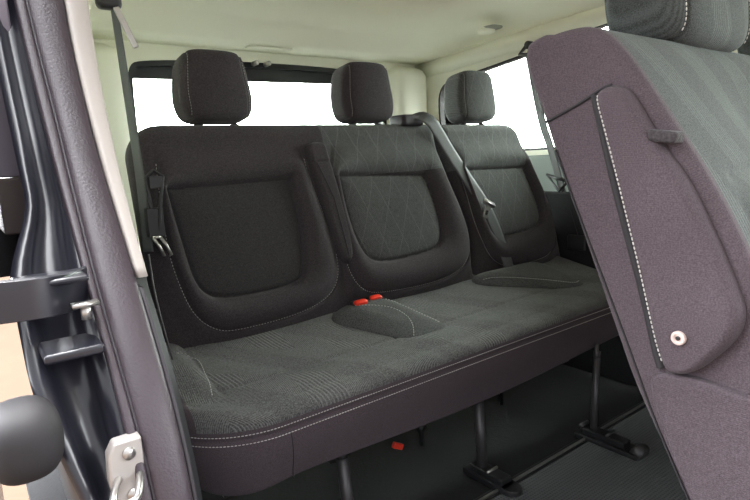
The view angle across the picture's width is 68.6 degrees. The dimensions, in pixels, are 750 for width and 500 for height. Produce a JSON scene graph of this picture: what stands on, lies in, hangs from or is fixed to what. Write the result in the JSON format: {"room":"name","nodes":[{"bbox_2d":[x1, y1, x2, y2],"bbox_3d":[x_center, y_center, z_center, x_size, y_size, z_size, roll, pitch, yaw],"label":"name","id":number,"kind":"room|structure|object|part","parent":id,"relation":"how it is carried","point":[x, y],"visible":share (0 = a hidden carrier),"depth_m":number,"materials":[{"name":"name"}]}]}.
{"room":"vehicle interior","nodes":[
{"label":"vehicle interior","id":0,"kind":"room"},
{"bbox_2d":[94,39,415,123],"bbox_3d":[-0.452,-0.241,2.428,1.960,1.500,0.060,-10,12,-36],"label":"wall","id":1,"kind":"structure","parent":0,"point":[145,51],"depth_m":2.25,"materials":[{"name":"beige plastic"}]},
{"bbox_2d":[94,42,140,248],"bbox_3d":[-0.987,-0.351,1.916,0.295,0.735,0.085,-10,12,-36],"label":"trim","id":2,"kind":"structure","parent":1,"relation":"attached to","point":[106,55],"depth_m":1.91,"materials":[{"name":"beige plastic"}]},
{"bbox_2d":[128,60,386,130],"bbox_3d":[-0.434,-0.552,2.400,1.200,0.520,0.045,-10,12,-36],"label":"window","id":3,"kind":"structure","parent":1,"relation":"in","point":[152,69],"depth_m":2.34,"materials":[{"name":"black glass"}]},
{"bbox_2d":[245,45,291,66],"bbox_3d":[-0.447,-0.793,2.258,0.190,0.062,0.107,-10,12,-36],"label":"bracket","id":4,"kind":"object","parent":1,"relation":"attached to","point":[256,62],"visible":1,"depth_m":2.24,"materials":[{"name":"beige plastic"}]},
{"bbox_2d":[388,66,426,124],"bbox_3d":[0.187,-0.552,2.782,0.210,0.735,0.085,-10,12,-36],"label":"trim","id":5,"kind":"structure","parent":1,"relation":"attached to","point":[407,84],"depth_m":2.69,"materials":[{"name":"beige plastic"}]},
{"bbox_2d":[26,364,642,499],"bbox_3d":[0.452,0.693,1.302,1.980,0.056,3.120,-10,12,-36],"label":"floor","id":6,"kind":"structure","parent":0,"point":[539,416],"depth_m":1.68,"materials":[{"name":"black carpet"}]},
{"bbox_2d":[474,400,645,499],"bbox_3d":[0.366,0.630,1.489,1.680,0.013,0.026,-10,12,-36],"label":"trim","id":7,"kind":"structure","parent":6,"relation":"attached to","point":[553,457],"depth_m":1.61,"materials":[{"name":"black plastic"}]},
{"bbox_2d":[491,407,686,499],"bbox_3d":[0.872,0.718,0.824,1.680,0.007,1.652,-10,12,-36],"label":"floor mat","id":8,"kind":"object","parent":6,"relation":"on","point":[591,471],"visible":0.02,"depth_m":1.50,"materials":[{"name":"grey rubber"}]},
{"bbox_2d":[125,49,648,499],"bbox_3d":[0.197,0.033,1.553,1.620,1.180,0.773,-10,12,-36],"label":"seat","id":9,"kind":"object","parent":8,"relation":"on","point":[325,293],"visible":0.98,"depth_m":1.45,"materials":[{"name":"fabric"}]},
{"bbox_2d":[95,0,172,256],"bbox_3d":[-0.532,-0.285,1.218,0.103,0.611,0.047,-4,9,-7],"label":"belt","id":10,"kind":"object","parent":9,"relation":"hanging from","point":[151,219],"visible":1,"depth_m":1.23,"materials":[{"name":"black fabric"}]},
{"bbox_3d":[-0.538,-0.481,1.189,0.044,0.085,0.006,-10,12,-36],"label":"anchor plate","id":11,"kind":"part","parent":10,"relation":"part of","materials":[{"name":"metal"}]},
{"bbox_3d":[-0.130,-0.061,1.610,1.053,0.605,0.223,-10,12,-36],"label":"backrest","id":12,"kind":"part","parent":9,"relation":"part of","materials":[{"name":"fabric"}]},
{"bbox_3d":[-0.136,-0.132,1.571,0.147,0.350,0.078,1,10,21],"label":"folded armrest","id":13,"kind":"part","parent":9,"relation":"part of","materials":[{"name":"fabric"}]},
{"bbox_3d":[-0.064,0.546,1.250,0.042,0.256,0.029,-10,12,-36],"label":"leg","id":14,"kind":"part","parent":9,"relation":"part of","materials":[{"name":"grey metal"}]},
{"bbox_2d":[165,256,618,495],"bbox_3d":[0.173,0.244,1.630,1.615,0.259,0.490,-10,12,-36],"label":"seat cushion","id":15,"kind":"object","parent":9,"relation":"on","point":[267,399],"depth_m":1.34,"materials":[{"name":"grey fabric"}]},
{"bbox_2d":[390,112,513,267],"bbox_3d":[0.271,-0.179,1.891,0.430,0.580,0.107,-5,10,-15],"label":"belt","id":16,"kind":"object","parent":9,"relation":"on","point":[416,119],"visible":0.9,"depth_m":1.84,"materials":[{"name":"fabric"}]},
{"bbox_3d":[0.288,0.488,1.504,0.040,0.251,0.029,-10,12,-36],"label":"leg","id":17,"kind":"part","parent":9,"relation":"part of","materials":[{"name":"grey metal"}]},
{"bbox_3d":[0.462,-0.162,2.048,0.563,0.603,0.220,-10,12,-36],"label":"backrest","id":18,"kind":"part","parent":9,"relation":"part of","materials":[{"name":"fabric"}]},
{"bbox_3d":[0.682,0.428,1.702,0.021,0.271,0.074,3,11,30],"label":"leg","id":19,"kind":"part","parent":9,"relation":"part of","materials":[{"name":"grey metal"}]},
{"bbox_2d":[527,0,749,499],"bbox_3d":[0.883,0.071,0.834,1.033,1.272,0.845,-10,12,-36],"label":"seat","id":20,"kind":"object","parent":8,"relation":"on","point":[647,115],"visible":1,"depth_m":0.70,"materials":[{"name":"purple fabric"}]},
{"bbox_2d":[88,0,604,64],"bbox_3d":[0.259,-0.768,1.317,1.810,0.169,2.470,-10,12,-36],"label":"ceiling","id":21,"kind":"structure","parent":0,"point":[413,32],"depth_m":2.12,"materials":[{"name":"fabric"}]},
{"bbox_2d":[477,24,502,34],"bbox_3d":[0.474,-0.912,2.277,0.080,0.030,0.101,-10,12,-36],"label":"ceiling light","id":22,"kind":"object","parent":21,"relation":"attached to","point":[484,30],"visible":1,"depth_m":2.26,"materials":[{"name":"plastic"}]},
{"bbox_2d":[426,38,737,155],"bbox_3d":[0.793,-0.273,2.246,0.060,1.500,1.800,-10,12,-36],"label":"wall","id":23,"kind":"structure","parent":0,"point":[434,83],"depth_m":2.66,"materials":[{"name":"beige plastic"}]},
{"bbox_2d":[415,5,606,76],"bbox_3d":[1.150,-0.799,1.611,0.080,0.152,3.071,-10,12,-36],"label":"trim","id":24,"kind":"structure","parent":23,"relation":"attached to","point":[595,17],"depth_m":2.33,"materials":[{"name":"beige plastic"}]},
{"bbox_2d":[438,23,607,150],"bbox_3d":[0.691,-0.650,2.288,0.041,0.460,1.186,-10,12,-36],"label":"window","id":25,"kind":"structure","parent":23,"relation":"in","point":[443,119],"depth_m":2.50,"materials":[{"name":"rubber"}]},
{"bbox_3d":[0.705,-0.652,2.299,0.005,0.456,1.182,-10,12,-36],"label":"glass","id":26,"kind":"part","parent":25,"relation":"part of","materials":[{"name":"glass"}]},
{"bbox_2d":[529,155,568,191],"bbox_3d":[1.164,-0.145,1.698,0.030,0.348,3.060,-10,12,-36],"label":"trim","id":27,"kind":"structure","parent":23,"relation":"attached to","point":[542,165],"depth_m":2.26,"materials":[{"name":"grey plastic"}]},
{"bbox_2d":[518,41,585,250],"bbox_3d":[0.712,-0.423,2.182,0.063,0.824,0.343,-8,11,-28],"label":"belt","id":28,"kind":"object","parent":23,"relation":"attached to","point":[574,242],"visible":0.67,"depth_m":2.18,"materials":[{"name":"grey fabric"}]},
{"bbox_2d":[544,191,637,386],"bbox_3d":[1.156,0.189,1.735,0.090,0.720,3.060,-10,12,-36],"label":"trim","id":29,"kind":"structure","parent":23,"relation":"attached to","point":[614,364],"depth_m":2.13,"materials":[{"name":"black plastic"}]},
{"bbox_3d":[-0.881,-0.330,1.408,0.100,0.850,1.100,-10,12,-36],"label":"wall","id":30,"kind":"structure","parent":0,"visible":0},
{"bbox_2d":[0,0,99,499],"bbox_3d":[-0.771,0.043,1.107,0.180,1.160,1.385,-10,12,-36],"label":"sliding door","id":31,"kind":"structure","parent":30,"relation":"in","point":[32,442],"depth_m":0.64,"materials":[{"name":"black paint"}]},
{"bbox_3d":[-0.867,-0.340,1.228,0.053,0.355,0.860,-10,12,-36],"label":"trim","id":32,"kind":"part","parent":31,"relation":"part of","materials":[{"name":"grey plastic"}]},
{"bbox_3d":[-0.835,0.038,1.161,0.142,1.160,1.220,-10,12,-36],"label":"panel","id":33,"kind":"part","parent":31,"relation":"part of","materials":[{"name":"beige paint"}]},
{"bbox_3d":[-0.856,-0.117,1.265,0.053,0.094,0.860,-10,12,-36],"label":"trim","id":34,"kind":"part","parent":31,"relation":"part of","materials":[{"name":"black plastic"}]},
{"bbox_3d":[-0.420,0.058,0.664,0.041,0.057,0.162,5,12,38],"label":"hinge arm","id":35,"kind":"part","parent":31,"relation":"part of","materials":[{"name":"blue paint"}]},
{"bbox_2d":[10,268,104,364],"bbox_3d":[-0.397,0.080,0.685,0.081,0.092,0.112,-10,12,-36],"label":"trim","id":36,"kind":"structure","parent":30,"relation":"attached to","point":[59,350],"depth_m":0.67,"materials":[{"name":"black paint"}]},
{"bbox_2d":[0,0,123,499],"bbox_3d":[-0.490,0.028,0.808,0.091,1.180,0.586,-10,12,-36],"label":"trim","id":37,"kind":"structure","parent":30,"relation":"attached to","point":[81,390],"depth_m":0.73,"materials":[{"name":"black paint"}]},
{"bbox_2d":[56,461,79,499],"bbox_3d":[-0.763,0.296,1.419,0.130,0.800,1.350,-10,12,-36],"label":"trim","id":38,"kind":"structure","parent":30,"relation":"attached to","point":[70,492],"depth_m":1.46,"materials":[{"name":"black plastic"}]},
{"bbox_2d":[13,0,192,499],"bbox_3d":[-0.406,0.082,0.827,0.080,1.280,0.554,-10,12,-36],"label":"door pillar","id":39,"kind":"structure","parent":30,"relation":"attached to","point":[142,395],"depth_m":0.76,"materials":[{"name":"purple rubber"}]},
{"bbox_2d":[64,0,147,277],"bbox_3d":[-0.451,-0.274,0.876,0.046,0.590,0.405,-8,11,-30],"label":"trim","id":40,"kind":"structure","parent":30,"relation":"attached to","point":[77,11],"depth_m":0.87,"materials":[{"name":"plastic"}]},
{"bbox_2d":[105,431,143,499],"bbox_3d":[-0.287,0.264,0.637,0.042,0.077,0.075,-8,11,-27],"label":"door latch","id":41,"kind":"object","parent":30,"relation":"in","point":[123,452],"depth_m":0.65,"materials":[{"name":"metal"}]},
{"bbox_2d":[138,285,197,499],"bbox_3d":[-0.274,0.390,0.773,0.007,0.676,0.223,-10,12,-36],"label":"trim","id":42,"kind":"structure","parent":30,"relation":"attached to","point":[141,288],"depth_m":0.71,"materials":[{"name":"plastic"}]},
{"bbox_2d":[136,277,202,499],"bbox_3d":[-0.489,0.064,0.958,0.092,1.280,0.796,-10,12,-36],"label":"trim","id":43,"kind":"structure","parent":30,"relation":"attached to","point":[141,281],"depth_m":0.73,"materials":[{"name":"black plastic"}]},
{"label":"outside","id":44,"kind":"structure","parent":0,"visible":0},
{"bbox_2d":[0,276,32,499],"bbox_3d":[-2.368,0.735,5.148,28.000,0.120,24.000,-10,12,-36],"label":"ground","id":45,"kind":"structure","parent":44,"point":[14,380],"depth_m":3.95,"materials":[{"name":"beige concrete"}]}
]}

